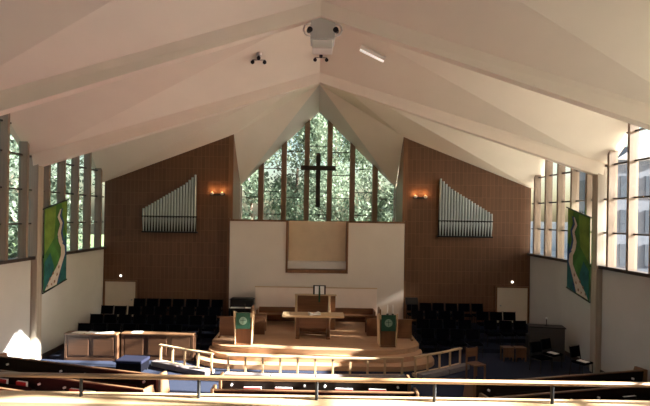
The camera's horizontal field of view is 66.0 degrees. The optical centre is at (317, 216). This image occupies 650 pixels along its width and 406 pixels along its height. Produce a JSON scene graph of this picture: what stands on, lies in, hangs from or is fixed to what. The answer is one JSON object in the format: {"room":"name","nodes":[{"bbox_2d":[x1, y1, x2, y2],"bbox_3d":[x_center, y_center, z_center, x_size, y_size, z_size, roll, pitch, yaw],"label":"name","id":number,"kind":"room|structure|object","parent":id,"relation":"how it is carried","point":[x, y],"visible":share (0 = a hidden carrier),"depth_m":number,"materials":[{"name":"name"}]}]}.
{"room":"house of worship","nodes":[
{"label":"house of worship","id":0,"kind":"room"},
{"bbox_2d":[0,249,103,358],"bbox_3d":[-9.119,2.994,8.200,0.140,3.320,26.200,1,0,0],"label":"wall","id":1,"kind":"structure","parent":0,"point":[71,302],"depth_m":16.98,"materials":[{"name":"paint"}]},
{"bbox_2d":[0,113,31,259],"bbox_3d":[-8.970,-1.289,13.300,0.260,5.050,5.100,1,0,0],"label":"window","id":2,"kind":"structure","parent":1,"relation":"in","point":[23,189],"depth_m":14.34,"materials":[{"name":"white wood"}]},
{"bbox_2d":[0,246,106,264],"bbox_3d":[-9.022,1.286,8.100,0.280,0.100,26.000,1,0,0],"label":"trim","id":3,"kind":"structure","parent":1,"relation":"attached to","point":[10,260],"depth_m":15.66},
{"bbox_2d":[43,152,103,254],"bbox_3d":[-8.970,-1.289,18.500,0.260,5.050,5.100,1,0,0],"label":"window","id":4,"kind":"structure","parent":1,"relation":"in","point":[74,222],"depth_m":18.50,"materials":[{"name":"white wood"}]},
{"bbox_2d":[103,136,228,317],"bbox_3d":[-6.310,0.549,21.200,5.400,8.300,0.200,1,0,0],"label":"wall","id":5,"kind":"structure","parent":0,"point":[164,265],"depth_m":21.10,"materials":[{"name":"brown wood"}]},
{"bbox_2d":[103,280,137,316],"bbox_3d":[-8.306,3.438,21.040,1.400,1.560,0.120,1,0,0],"label":"door","id":6,"kind":"structure","parent":5,"relation":"in","point":[115,292],"depth_m":21.04,"materials":[{"name":"beige paint"}]},
{"bbox_2d":[141,175,197,232],"bbox_3d":[-6.192,-0.564,21.008,2.320,2.450,0.185,1,0,0],"label":"pipe","id":7,"kind":"object","parent":5,"relation":"attached to","point":[176,212],"visible":1,"depth_m":20.95,"materials":[{"name":"metal"}]},
{"bbox_2d":[226,134,239,315],"bbox_3d":[-3.690,0.621,22.040,0.200,8.240,1.920,1,0,0],"label":"wall","id":8,"kind":"structure","parent":0,"point":[233,177],"depth_m":21.08,"materials":[{"name":"white paint"}]},
{"bbox_2d":[227,218,230,277],"bbox_3d":[-3.721,1.291,20.960,0.080,2.500,0.240,1,0,0],"label":"trim","id":9,"kind":"structure","parent":8,"relation":"attached to","point":[228,233],"depth_m":20.84,"materials":[{"name":"brown wood"}]},
{"bbox_2d":[41,348,591,397],"bbox_3d":[-0.078,4.899,8.050,18.600,0.200,26.300,1,0,0],"label":"floor","id":10,"kind":"structure","parent":0,"point":[496,369],"depth_m":15.68,"materials":[{"name":"blue carpet"}]},
{"bbox_2d":[28,155,43,359],"bbox_3d":[-8.998,1.346,15.900,0.350,6.620,0.320,1,0,0],"label":"column","id":11,"kind":"structure","parent":10,"relation":"on","point":[36,172],"depth_m":15.74,"materials":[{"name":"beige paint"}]},
{"bbox_2d":[42,199,68,293],"bbox_3d":[-8.743,0.914,16.725,0.070,3.110,1.634,1,0,0],"label":"hanging banner","id":12,"kind":"object","parent":11,"relation":"hanging from","point":[55,215],"visible":1,"depth_m":16.63,"materials":[{"name":"green fabric"}]},
{"bbox_2d":[0,369,154,392],"bbox_3d":[-6.203,4.231,12.001,5.130,0.940,0.676,1,0,17],"label":"pew","id":13,"kind":"object","parent":10,"relation":"on","point":[34,384],"visible":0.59,"depth_m":11.72,"materials":[{"name":"brown wood"}]},
{"bbox_2d":[0,352,169,392],"bbox_3d":[-6.203,4.231,13.001,5.130,0.940,0.676,1,0,17],"label":"pew","id":14,"kind":"object","parent":10,"relation":"on","point":[9,363],"visible":0.52,"depth_m":12.78,"materials":[{"name":"brown wood"}]},
{"bbox_2d":[64,331,120,360],"bbox_3d":[-7.394,4.237,16.435,1.730,0.890,0.350,1,0,0],"label":"desk","id":15,"kind":"object","parent":10,"relation":"on","point":[85,346],"visible":0.91,"depth_m":16.30,"materials":[{"name":"brown wood"}]},
{"bbox_2d":[115,355,149,371],"bbox_3d":[-5.653,4.510,15.300,0.840,0.400,0.600,1,0,6],"label":"stool","id":16,"kind":"object","parent":10,"relation":"on","point":[136,363],"visible":0.82,"depth_m":15.04,"materials":[{"name":"blue fabric"}]},
{"bbox_2d":[115,355,149,363],"bbox_3d":[-5.651,4.360,15.300,0.840,0.100,0.600,1,0,6],"label":"cushion","id":17,"kind":"object","parent":16,"relation":"on","point":[126,359],"depth_m":15.13,"materials":[{"name":"blue fabric"}]},
{"bbox_2d":[121,331,195,360],"bbox_3d":[-5.274,4.271,16.585,2.390,0.890,0.350,1,0,0],"label":"desk","id":18,"kind":"object","parent":10,"relation":"on","point":[146,343],"visible":0.84,"depth_m":16.45,"materials":[{"name":"brown wood"}]},
{"bbox_2d":[151,344,214,374],"bbox_3d":[-4.197,4.421,15.505,2.171,0.625,0.490,1,0,27],"label":"rail","id":19,"kind":"object","parent":10,"relation":"on","point":[169,365],"visible":0.97,"depth_m":15.39,"materials":[{"name":"brown wood"}]},
{"bbox_2d":[197,338,213,348],"bbox_3d":[-6.360,4.624,19.540,5.330,0.150,3.080,1,0,0],"label":"floor","id":20,"kind":"structure","parent":10,"relation":"on","point":[206,343],"depth_m":18.13,"materials":[{"name":"blue carpet"}]},
{"bbox_2d":[90,313,103,328],"bbox_3d":[-8.258,4.068,18.501,0.496,0.904,0.508,1,0,-2],"label":"chair","id":21,"kind":"object","parent":20,"relation":"on","point":[94,318],"visible":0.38,"depth_m":18.69,"materials":[{"name":"black fabric"}]},
{"bbox_2d":[103,314,116,323],"bbox_3d":[-7.752,4.076,18.509,0.496,0.904,0.508,1,0,-1],"label":"chair","id":22,"kind":"object","parent":20,"relation":"on","point":[108,318],"visible":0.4,"depth_m":18.70,"materials":[{"name":"black fabric"}]},
{"bbox_2d":[118,314,131,329],"bbox_3d":[-7.219,4.085,18.513,0.496,0.904,0.508,1,0,2],"label":"chair","id":23,"kind":"object","parent":20,"relation":"on","point":[123,318],"visible":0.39,"depth_m":18.70,"materials":[{"name":"black fabric"}]},
{"bbox_2d":[92,328,219,337],"bbox_3d":[-6.357,4.474,20.015,5.330,0.150,2.130,1,0,0],"label":"floor","id":24,"kind":"structure","parent":20,"relation":"on","point":[209,334],"depth_m":19.04,"materials":[{"name":"blue carpet"}]},
{"bbox_2d":[101,305,113,323],"bbox_3d":[-8.281,3.918,19.475,0.496,0.904,0.508,1,0,1],"label":"chair","id":25,"kind":"object","parent":24,"relation":"on","point":[105,309],"visible":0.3,"depth_m":19.66,"materials":[{"name":"black fabric"}]},
{"bbox_2d":[109,305,126,330],"bbox_3d":[-7.748,3.926,19.431,0.496,0.904,0.508,1,0,1],"label":"chair","id":26,"kind":"object","parent":24,"relation":"on","point":[117,309],"visible":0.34,"depth_m":19.62,"materials":[{"name":"black fabric"}]},
{"bbox_2d":[124,306,140,330],"bbox_3d":[-7.191,3.935,19.435,0.496,0.904,0.508,1,0,0],"label":"chair","id":27,"kind":"object","parent":24,"relation":"on","point":[136,310],"visible":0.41,"depth_m":19.62,"materials":[{"name":"black fabric"}]},
{"bbox_2d":[91,320,219,328],"bbox_3d":[-6.355,4.324,20.465,5.330,0.150,1.230,1,0,0],"label":"floor","id":28,"kind":"structure","parent":24,"relation":"on","point":[131,322],"depth_m":19.85,"materials":[{"name":"blue carpet"}]},
{"bbox_2d":[206,307,221,331],"bbox_3d":[-4.022,3.986,19.455,0.496,0.904,0.508,1,0,-1],"label":"chair","id":29,"kind":"object","parent":24,"relation":"on","point":[213,311],"visible":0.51,"depth_m":19.64,"materials":[{"name":"black fabric"}]},
{"bbox_2d":[201,315,216,341],"bbox_3d":[-4.021,4.136,18.544,0.496,0.904,0.508,1,0,-1],"label":"chair","id":30,"kind":"object","parent":20,"relation":"on","point":[208,320],"visible":0.95,"depth_m":18.71,"materials":[{"name":"black fabric"}]},
{"bbox_2d":[218,372,410,391],"bbox_3d":[-0.069,4.329,12.288,4.630,0.940,0.676,1,0,0],"label":"pew","id":31,"kind":"object","parent":10,"relation":"on","point":[270,385],"visible":0.42,"depth_m":12.09,"materials":[{"name":"brown wood"}]},
{"bbox_2d":[210,384,418,396],"bbox_3d":[-0.069,4.329,11.358,4.630,0.940,0.676,1,0,0],"label":"pew","id":32,"kind":"object","parent":10,"relation":"on","point":[214,390],"visible":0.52,"depth_m":11.15,"materials":[{"name":"brown wood"}]},
{"bbox_2d":[196,321,433,371],"bbox_3d":[-0.073,4.559,18.220,7.900,0.480,5.240,1,0,0],"label":"platform","id":33,"kind":"object","parent":10,"relation":"on","point":[348,339],"visible":0.73,"depth_m":16.39,"materials":[{"name":"brown wood"}]},
{"bbox_2d":[218,316,233,337],"bbox_3d":[-3.143,3.900,17.750,0.720,0.740,0.240,1,0,0],"label":"screen","id":34,"kind":"object","parent":33,"relation":"on","point":[226,322],"visible":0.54,"depth_m":17.72,"materials":[{"name":"brown wood"}]},
{"bbox_2d":[229,297,254,315],"bbox_3d":[-3.061,3.772,20.175,0.998,1.000,0.670,1,0,0],"label":"upright piano","id":35,"kind":"object","parent":33,"relation":"on","point":[237,304],"visible":0.61,"depth_m":20.10,"materials":[{"name":"black wood"}]},
{"bbox_2d":[233,306,254,344],"bbox_3d":[-2.478,3.596,16.906,0.659,1.370,0.588,1,0,0],"label":"lectern","id":36,"kind":"object","parent":33,"relation":"on","point":[244,322],"visible":1,"depth_m":16.72,"materials":[{"name":"brown wood"}]},
{"bbox_2d":[251,305,266,334],"bbox_3d":[-2.181,3.796,18.550,0.520,0.980,0.630,1,0,0],"label":"chair","id":37,"kind":"object","parent":33,"relation":"on","point":[260,319],"visible":0.63,"depth_m":18.23,"materials":[{"name":"brown wood"}]},
{"bbox_2d":[282,312,343,338],"bbox_3d":[-0.163,3.903,18.000,2.200,0.830,0.720,1,0,0],"label":"table","id":38,"kind":"object","parent":33,"relation":"on","point":[303,319],"visible":1,"depth_m":17.76,"materials":[{"name":"brown wood"}]},
{"bbox_2d":[255,286,376,313],"bbox_3d":[-0.068,3.599,20.530,5.020,1.440,0.300,1,0,0],"label":"panel","id":39,"kind":"object","parent":33,"relation":"on","point":[265,296],"visible":0.43,"depth_m":20.50,"materials":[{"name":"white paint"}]},
{"bbox_2d":[295,294,336,331],"bbox_3d":[-0.078,3.639,18.970,1.600,1.360,0.580,1,0,0],"label":"pulpit","id":40,"kind":"object","parent":33,"relation":"on","point":[303,302],"visible":0.56,"depth_m":19.15,"materials":[{"name":"brown wood"}]},
{"bbox_2d":[313,285,325,301],"bbox_3d":[0.073,2.929,19.113,0.480,0.620,0.195,1,0,0],"label":"open bible","id":41,"kind":"object","parent":40,"relation":"on","point":[319,290],"visible":1,"depth_m":19.10,"materials":[{"name":"white paper"}]},
{"bbox_2d":[256,306,375,321],"bbox_3d":[-0.064,3.990,20.010,4.720,0.660,0.540,1,0,0],"label":"bench","id":42,"kind":"object","parent":33,"relation":"on","point":[273,313],"visible":0.41,"depth_m":20.20,"materials":[{"name":"brown wood"}]},
{"bbox_2d":[365,307,380,335],"bbox_3d":[2.058,3.863,18.550,0.520,0.980,0.630,1,0,0],"label":"chair","id":43,"kind":"object","parent":33,"relation":"on","point":[370,320],"visible":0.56,"depth_m":18.23,"materials":[{"name":"brown wood"}]},
{"bbox_2d":[377,313,397,346],"bbox_3d":[2.360,3.784,16.906,0.659,1.148,0.588,1,0,0],"label":"lectern","id":44,"kind":"object","parent":33,"relation":"on","point":[387,325],"visible":1,"depth_m":16.72,"materials":[{"name":"brown wood"}]},
{"bbox_2d":[397,319,412,340],"bbox_3d":[3.016,3.999,17.750,0.720,0.740,0.240,1,0,0],"label":"screen","id":45,"kind":"object","parent":33,"relation":"on","point":[404,331],"visible":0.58,"depth_m":17.72,"materials":[{"name":"brown wood"}]},
{"bbox_2d":[224,354,405,377],"bbox_3d":[-0.072,4.487,14.830,5.365,0.625,0.579,1,0,0],"label":"rail","id":46,"kind":"object","parent":10,"relation":"on","point":[229,373],"visible":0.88,"depth_m":14.87,"materials":[{"name":"brown wood"}]},
{"bbox_2d":[412,347,469,378],"bbox_3d":[3.887,4.550,15.598,2.124,0.625,0.504,1,0,-33],"label":"rail","id":47,"kind":"object","parent":10,"relation":"on","point":[428,373],"visible":0.98,"depth_m":15.44,"materials":[{"name":"brown wood"}]},
{"bbox_2d":[417,341,524,353],"bbox_3d":[6.209,4.825,19.540,5.330,0.150,3.080,1,0,0],"label":"floor","id":48,"kind":"structure","parent":10,"relation":"on","point":[492,347],"depth_m":18.15,"materials":[{"name":"blue carpet"}]},
{"bbox_2d":[412,332,525,342],"bbox_3d":[6.211,4.675,20.015,5.330,0.150,2.130,1,0,0],"label":"floor","id":49,"kind":"structure","parent":48,"relation":"on","point":[521,339],"depth_m":18.95,"materials":[{"name":"blue carpet"}]},
{"bbox_2d":[411,310,425,335],"bbox_3d":[3.921,4.113,19.427,0.496,0.904,0.508,1,0,-1],"label":"chair","id":50,"kind":"object","parent":49,"relation":"on","point":[414,314],"visible":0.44,"depth_m":19.61,"materials":[{"name":"black fabric"}]},
{"bbox_2d":[412,323,527,332],"bbox_3d":[6.213,4.525,20.465,5.330,0.150,1.230,1,0,0],"label":"floor","id":51,"kind":"structure","parent":49,"relation":"on","point":[473,327],"depth_m":19.85,"materials":[{"name":"blue carpet"}]},
{"bbox_2d":[458,303,472,326],"bbox_3d":[6.031,3.997,20.388,0.496,0.904,0.508,1,0,-2],"label":"chair","id":52,"kind":"object","parent":51,"relation":"on","point":[465,307],"visible":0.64,"depth_m":20.57,"materials":[{"name":"black fabric"}]},
{"bbox_2d":[471,303,482,326],"bbox_3d":[6.574,4.005,20.385,0.496,0.904,0.508,1,0,0],"label":"chair","id":53,"kind":"object","parent":51,"relation":"on","point":[474,307],"visible":0.67,"depth_m":20.57,"materials":[{"name":"black fabric"}]},
{"bbox_2d":[476,311,488,336],"bbox_3d":[6.473,4.154,19.434,0.496,0.904,0.508,1,0,1],"label":"chair","id":54,"kind":"object","parent":49,"relation":"on","point":[479,315],"visible":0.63,"depth_m":19.61,"materials":[{"name":"black fabric"}]},
{"bbox_2d":[489,311,505,336],"bbox_3d":[6.997,4.162,19.424,0.496,0.904,0.508,1,0,1],"label":"chair","id":55,"kind":"object","parent":49,"relation":"on","point":[493,315],"visible":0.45,"depth_m":19.61,"materials":[{"name":"black fabric"}]},
{"bbox_2d":[503,312,519,336],"bbox_3d":[7.529,4.171,19.446,0.496,0.904,0.508,1,0,2],"label":"chair","id":56,"kind":"object","parent":49,"relation":"on","point":[509,316],"visible":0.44,"depth_m":19.63,"materials":[{"name":"black fabric"}]},
{"bbox_2d":[498,320,515,343],"bbox_3d":[7.026,4.313,18.494,0.496,0.904,0.508,1,0,2],"label":"chair","id":57,"kind":"object","parent":48,"relation":"on","point":[504,325],"visible":0.94,"depth_m":18.67,"materials":[{"name":"black fabric"}]},
{"bbox_2d":[513,320,526,345],"bbox_3d":[7.561,4.321,18.516,0.496,0.904,0.508,1,0,1],"label":"chair","id":58,"kind":"object","parent":48,"relation":"on","point":[517,325],"visible":0.77,"depth_m":18.69,"materials":[{"name":"black fabric"}]},
{"bbox_2d":[465,346,485,379],"bbox_3d":[4.780,4.427,15.100,0.420,0.900,0.420,1,0,-23],"label":"wooden chair","id":59,"kind":"object","parent":10,"relation":"on","point":[470,352],"visible":0.98,"depth_m":15.18,"materials":[{"name":"brown wood"}]},
{"bbox_2d":[500,346,513,361],"bbox_3d":[6.476,4.669,17.100,0.380,0.470,0.300,1,0,-3],"label":"wooden stool","id":60,"kind":"object","parent":10,"relation":"on","point":[508,351],"visible":1,"depth_m":16.97,"materials":[{"name":"brown wood"}]},
{"bbox_2d":[512,346,526,361],"bbox_3d":[6.906,4.676,17.100,0.380,0.470,0.300,1,0,-3],"label":"wooden stool","id":61,"kind":"object","parent":10,"relation":"on","point":[521,351],"visible":0.89,"depth_m":16.96,"materials":[{"name":"brown wood"}]},
{"bbox_2d":[529,341,551,373],"bbox_3d":[7.116,4.464,15.931,0.496,0.904,0.508,1,0,-23],"label":"chair","id":62,"kind":"object","parent":10,"relation":"on","point":[534,346],"visible":1,"depth_m":16.02,"materials":[{"name":"black fabric"}]},
{"bbox_2d":[525,323,565,361],"bbox_3d":[7.951,4.348,17.493,1.160,1.160,0.860,1,0,11],"label":"organ console","id":63,"kind":"object","parent":10,"relation":"on","point":[536,332],"visible":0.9,"depth_m":17.11,"materials":[{"name":"paint"}]},
{"bbox_2d":[540,337,562,369],"bbox_3d":[7.663,4.473,16.380,0.496,0.904,0.508,1,0,-29],"label":"chair","id":64,"kind":"object","parent":10,"relation":"on","point":[546,343],"visible":0.84,"depth_m":16.46,"materials":[{"name":"black fabric"}]},
{"bbox_2d":[462,366,647,397],"bbox_3d":[6.095,4.428,12.713,5.130,0.940,0.676,1,0,-15],"label":"pew","id":65,"kind":"object","parent":10,"relation":"on","point":[638,374],"visible":0.51,"depth_m":12.47,"materials":[{"name":"brown wood"}]},
{"bbox_2d":[478,387,649,400],"bbox_3d":[6.095,4.428,11.713,5.130,0.940,0.676,1,0,-15],"label":"pew","id":66,"kind":"object","parent":10,"relation":"on","point":[605,393],"visible":0.4,"depth_m":11.59,"materials":[{"name":"brown wood"}]},
{"bbox_2d":[569,345,592,374],"bbox_3d":[8.163,4.481,15.480,0.496,0.904,0.508,1,0,-29],"label":"chair","id":67,"kind":"object","parent":10,"relation":"on","point":[574,350],"visible":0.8,"depth_m":15.56,"materials":[{"name":"black fabric"}]},
{"bbox_2d":[589,164,606,372],"bbox_3d":[8.950,1.633,15.900,0.350,6.620,0.320,1,0,0],"label":"column","id":68,"kind":"structure","parent":10,"relation":"on","point":[599,182],"depth_m":15.74,"materials":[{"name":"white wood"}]},
{"bbox_2d":[566,207,591,302],"bbox_3d":[8.709,1.193,16.725,0.070,3.110,1.634,1,0,0],"label":"hanging banner","id":69,"kind":"object","parent":68,"relation":"hanging from","point":[579,224],"visible":1,"depth_m":16.63,"materials":[{"name":"green fabric"}]},
{"bbox_2d":[229,221,404,318],"bbox_3d":[-0.040,2.500,20.950,7.280,4.600,0.200,1,0,0],"label":"wall","id":70,"kind":"structure","parent":0,"point":[257,248],"depth_m":20.85,"materials":[{"name":"white paint"}]},
{"bbox_2d":[285,268,347,273],"bbox_3d":[-0.036,2.270,21.160,2.600,0.140,0.680,1,0,0],"label":"trim","id":71,"kind":"structure","parent":70,"relation":"attached to","point":[289,270],"depth_m":20.82,"materials":[{"name":"wood"}]},
{"bbox_2d":[288,260,345,268],"bbox_3d":[-0.033,2.030,21.225,2.440,0.300,0.450,1,0,0],"label":"trim","id":72,"kind":"structure","parent":70,"relation":"attached to","point":[294,264],"depth_m":21.00,"materials":[{"name":"grey paint"}]},
{"bbox_2d":[285,220,348,272],"bbox_3d":[-0.020,1.245,21.160,2.600,2.150,0.680,1,0,0],"label":"trim","id":73,"kind":"structure","parent":70,"relation":"attached to","point":[287,221],"depth_m":20.82,"materials":[{"name":"brown wood"}]},
{"bbox_2d":[230,219,404,223],"bbox_3d":[-0.003,0.185,20.945,7.320,0.070,0.250,1,0,0],"label":"trim","id":74,"kind":"structure","parent":70,"relation":"attached to","point":[230,219],"depth_m":20.82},
{"bbox_2d":[288,221,345,260],"bbox_3d":[-0.021,1.290,21.500,2.600,2.220,0.100,1,0,0],"label":"wall","id":75,"kind":"structure","parent":0,"point":[308,240],"depth_m":21.45,"materials":[{"name":"beige paint"}]},
{"bbox_2d":[242,84,393,185],"bbox_3d":[0.057,-3.570,22.050,7.120,4.340,1.900,1,0,0],"label":"ceiling","id":76,"kind":"structure","parent":0,"point":[319,101],"depth_m":22.38,"materials":[{"name":"paint"}]},
{"bbox_2d":[0,0,649,188],"bbox_3d":[0.056,-3.495,9.050,18.500,4.490,27.900,1,0,0],"label":"ceiling","id":77,"kind":"structure","parent":0,"point":[601,44],"depth_m":14.24,"materials":[{"name":"paint"}]},
{"bbox_2d":[0,1,320,115],"bbox_3d":[-4.441,-3.081,10.700,8.980,3.180,0.520,1,0,0],"label":"ceiling beam","id":78,"kind":"structure","parent":77,"relation":"attached to","point":[41,91],"depth_m":10.54,"materials":[{"name":"paint"}]},
{"bbox_2d":[32,72,319,165],"bbox_3d":[-4.441,-3.081,15.900,8.980,3.180,0.520,1,0,0],"label":"ceiling beam","id":79,"kind":"structure","parent":77,"relation":"attached to","point":[115,137],"depth_m":15.73,"materials":[{"name":"paint"}]},
{"bbox_2d":[303,18,342,54],"bbox_3d":[0.116,-4.094,10.892,0.861,0.950,0.617,1,0,0],"label":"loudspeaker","id":80,"kind":"object","parent":77,"relation":"hanging from","point":[322,32],"visible":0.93,"depth_m":10.68,"materials":[{"name":"grey paint"}]},
{"bbox_2d":[312,40,332,54],"bbox_3d":[0.109,-3.714,10.940,0.440,0.190,0.440,1,0,0],"label":"grille","id":81,"kind":"object","parent":80,"relation":"attached to","point":[319,47],"depth_m":10.72,"materials":[{"name":"grey paint"}]},
{"bbox_2d":[360,45,385,61],"bbox_3d":[1.555,-4.589,14.076,0.762,0.425,0.100,1,0,-13],"label":"strip light","id":82,"kind":"object","parent":77,"relation":"attached to","point":[362,46],"visible":1,"depth_m":14.06,"materials":[{"name":"grey paint"}]},
{"bbox_2d":[320,73,604,174],"bbox_3d":[4.538,-2.938,15.900,8.980,3.180,0.520,1,0,0],"label":"ceiling beam","id":83,"kind":"structure","parent":77,"relation":"attached to","point":[520,143],"depth_m":15.73,"materials":[{"name":"paint"}]},
{"bbox_2d":[321,1,649,129],"bbox_3d":[4.538,-2.938,10.700,8.980,3.180,0.520,1,0,0],"label":"ceiling beam","id":84,"kind":"structure","parent":77,"relation":"attached to","point":[622,108],"depth_m":10.54,"materials":[{"name":"paint"}]},
{"bbox_2d":[395,137,407,318],"bbox_3d":[3.669,0.739,22.040,0.200,8.240,1.920,1,0,0],"label":"wall","id":85,"kind":"structure","parent":0,"point":[402,179],"depth_m":21.08,"materials":[{"name":"white paint"}]},
{"bbox_2d":[404,221,406,280],"bbox_3d":[3.678,1.409,20.960,0.080,2.500,0.240,1,0,0],"label":"trim","id":86,"kind":"structure","parent":85,"relation":"attached to","point":[405,236],"depth_m":20.84,"materials":[{"name":"brown wood"}]},
{"bbox_2d":[406,139,530,322],"bbox_3d":[6.289,0.751,21.200,5.400,8.300,0.200,1,0,0],"label":"wall","id":87,"kind":"structure","parent":0,"point":[457,270],"depth_m":21.10,"materials":[{"name":"brown wood"}]},
{"bbox_2d":[437,179,492,237],"bbox_3d":[6.207,-0.366,21.008,2.320,2.450,0.185,1,0,0],"label":"pipe","id":88,"kind":"object","parent":87,"relation":"attached to","point":[458,216],"visible":1,"depth_m":20.95,"materials":[{"name":"metal"}]},
{"bbox_2d":[495,286,528,323],"bbox_3d":[8.192,3.701,21.040,1.400,1.560,0.120,1,0,0],"label":"door","id":89,"kind":"structure","parent":87,"relation":"in","point":[515,299],"depth_m":21.04,"materials":[{"name":"beige paint"}]},
{"bbox_2d":[529,256,649,381],"bbox_3d":[9.019,3.285,8.200,0.140,3.320,26.200,1,0,0],"label":"wall","id":90,"kind":"structure","parent":0,"point":[625,340],"depth_m":15.50,"materials":[{"name":"paint"}]},
{"bbox_2d":[531,160,591,262],"bbox_3d":[9.007,-1.001,18.500,0.260,5.050,5.100,1,0,0],"label":"window","id":91,"kind":"structure","parent":90,"relation":"in","point":[574,201],"depth_m":18.50,"materials":[{"name":"white wood"}]},
{"bbox_2d":[527,253,649,277],"bbox_3d":[8.976,1.574,8.100,0.280,0.100,26.000,1,0,0],"label":"trim","id":92,"kind":"structure","parent":90,"relation":"attached to","point":[615,269],"depth_m":15.13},
{"bbox_2d":[603,123,649,273],"bbox_3d":[9.007,-1.001,13.300,0.260,5.050,5.100,1,0,0],"label":"window","id":93,"kind":"structure","parent":90,"relation":"in","point":[633,159],"depth_m":14.26,"materials":[{"name":"white wood"}]},
{"bbox_3d":[-0.041,2.550,5.010,18.000,1.300,0.220,1,0,0],"label":"wall","id":94,"kind":"structure","parent":0,"visible":0},
{"bbox_2d":[0,390,649,405],"bbox_3d":[-0.030,1.870,5.015,18.000,0.060,0.310,1,0,0],"label":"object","id":95,"kind":"structure","parent":94,"relation":"on","point":[7,397],"depth_m":5.02,"materials":[{"name":"brown wood"}]},
{"bbox_2d":[0,372,649,403],"bbox_3d":[-0.028,1.725,5.030,17.960,0.230,0.050,1,0,0],"label":"balcony railing","id":96,"kind":"object","parent":95,"relation":"on","point":[80,376],"visible":1,"depth_m":5.01,"materials":[{"name":"brown wood"}]},
{"bbox_3d":[-0.041,2.590,23.000,7.200,4.420,0.200,1,0,0],"label":"wall","id":97,"kind":"structure","parent":0,"visible":0},
{"bbox_2d":[240,120,395,221],"bbox_3d":[0.035,-2.190,22.870,7.120,5.260,0.300,1,0,0],"label":"window","id":98,"kind":"structure","parent":97,"relation":"in","point":[329,146],"depth_m":22.72,"materials":[{"name":"brown wood"}]},
{"bbox_2d":[301,153,335,206],"bbox_3d":[0.027,-1.665,22.620,1.580,2.430,0.210,1,0,0],"label":"wooden cross","id":99,"kind":"object","parent":98,"relation":"attached to","point":[318,167],"visible":1,"depth_m":22.53,"materials":[{"name":"brown wood"}]},
{"label":"outside","id":100,"kind":"structure","parent":0,"visible":0},
{"bbox_2d":[8,234,103,256],"bbox_3d":[-40.428,4.579,30.000,99.300,0.350,180.000,1,0,0],"label":"ground","id":101,"kind":"structure","parent":100,"point":[92,235],"depth_m":89.89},
{"bbox_2d":[8,220,17,258],"bbox_3d":[-24.523,2.280,35.443,6.373,5.781,7.778,1,0,29],"label":"bush","id":102,"kind":"object","parent":101,"relation":"on","point":[13,254],"visible":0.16,"depth_m":36.72,"materials":[{"name":"green plant"}]},
{"bbox_2d":[8,136,18,239],"bbox_3d":[-16.220,-0.183,23.757,5.638,9.963,8.100,1,0,-3],"label":"leafy tree","id":103,"kind":"object","parent":101,"relation":"on","point":[10,230],"visible":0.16,"depth_m":24.58,"materials":[{"name":"green plant"}]},
{"bbox_2d":[8,133,83,240],"bbox_3d":[-19.201,-1.373,32.974,7.960,12.244,11.435,1,0,21],"label":"leafy tree","id":104,"kind":"object","parent":101,"relation":"on","point":[53,198],"visible":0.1,"depth_m":33.01,"materials":[{"name":"green plant"}]},
{"bbox_2d":[10,202,92,250],"bbox_3d":[-30.140,2.161,56.109,10.644,7.910,8.721,1,0,-7],"label":"bush","id":105,"kind":"object","parent":101,"relation":"on","point":[80,215],"visible":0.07,"depth_m":55.50,"materials":[{"name":"green plant"}]},
{"bbox_2d":[9,139,104,221],"bbox_3d":[-22.467,-1.872,40.254,12.388,13.138,8.624,1,0,19],"label":"leafy tree","id":106,"kind":"object","parent":101,"relation":"on","point":[67,162],"visible":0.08,"depth_m":39.90,"materials":[{"name":"green plant"}]},
{"bbox_2d":[238,170,266,218],"bbox_3d":[-6.064,0.388,29.383,6.482,9.148,4.983,1,0,6],"label":"leafy tree","id":107,"kind":"object","parent":101,"relation":"on","point":[253,174],"visible":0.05,"depth_m":28.59,"materials":[{"name":"green plant"}]},
{"bbox_2d":[243,142,292,218],"bbox_3d":[-6.463,-3.187,45.465,7.123,16.275,7.485,1,0,26],"label":"leafy tree","id":108,"kind":"object","parent":101,"relation":"on","point":[266,173],"visible":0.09,"depth_m":44.73,"materials":[{"name":"green plant"}]},
{"bbox_2d":[266,113,342,220],"bbox_3d":[-1.127,-1.477,36.796,6.229,13.030,8.182,1,0,4],"label":"leafy tree","id":109,"kind":"object","parent":101,"relation":"on","point":[320,134],"visible":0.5,"depth_m":35.59,"materials":[{"name":"green plant"}]},
{"bbox_2d":[263,162,371,220],"bbox_3d":[-0.077,0.977,28.247,6.203,8.165,5.401,1,0,-13],"label":"leafy tree","id":110,"kind":"object","parent":101,"relation":"on","point":[323,185],"visible":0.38,"depth_m":28.39,"materials":[{"name":"green plant"}]},
{"bbox_2d":[299,113,369,219],"bbox_3d":[1.845,-4.346,44.948,8.593,18.858,9.868,1,0,14],"label":"leafy tree","id":111,"kind":"object","parent":101,"relation":"on","point":[335,157],"visible":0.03,"depth_m":44.39,"materials":[{"name":"green plant"}]},
{"bbox_2d":[337,134,397,221],"bbox_3d":[4.133,-0.970,36.285,5.883,12.185,7.728,1,0,8],"label":"leafy tree","id":112,"kind":"object","parent":101,"relation":"on","point":[386,193],"visible":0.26,"depth_m":36.28,"materials":[{"name":"green plant"}]},
{"bbox_2d":[377,182,396,221],"bbox_3d":[6.100,1.276,29.218,4.533,7.765,4.763,1,0,44],"label":"leafy tree","id":113,"kind":"object","parent":101,"relation":"on","point":[387,209],"visible":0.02,"depth_m":29.19,"materials":[{"name":"green plant"}]},
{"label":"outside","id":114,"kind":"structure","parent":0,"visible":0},
{"bbox_2d":[530,247,566,258],"bbox_3d":[49.560,6.019,30.000,80.700,0.350,180.000,1,0,0],"label":"paving","id":115,"kind":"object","parent":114,"point":[531,249],"depth_m":78.93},
{"bbox_2d":[530,221,567,251],"bbox_3d":[40.153,3.268,74.000,0.400,4.850,88.000,1,0,0],"label":"wall","id":116,"kind":"structure","parent":115,"relation":"on","point":[542,223],"depth_m":84.93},
{"bbox_2d":[579,143,649,271],"bbox_3d":[28.512,-0.494,47.500,5.000,12.000,7.600,1,0,0],"label":"building","id":117,"kind":"structure","parent":115,"relation":"on","point":[644,150],"depth_m":44.00,"materials":[{"name":"stone"}]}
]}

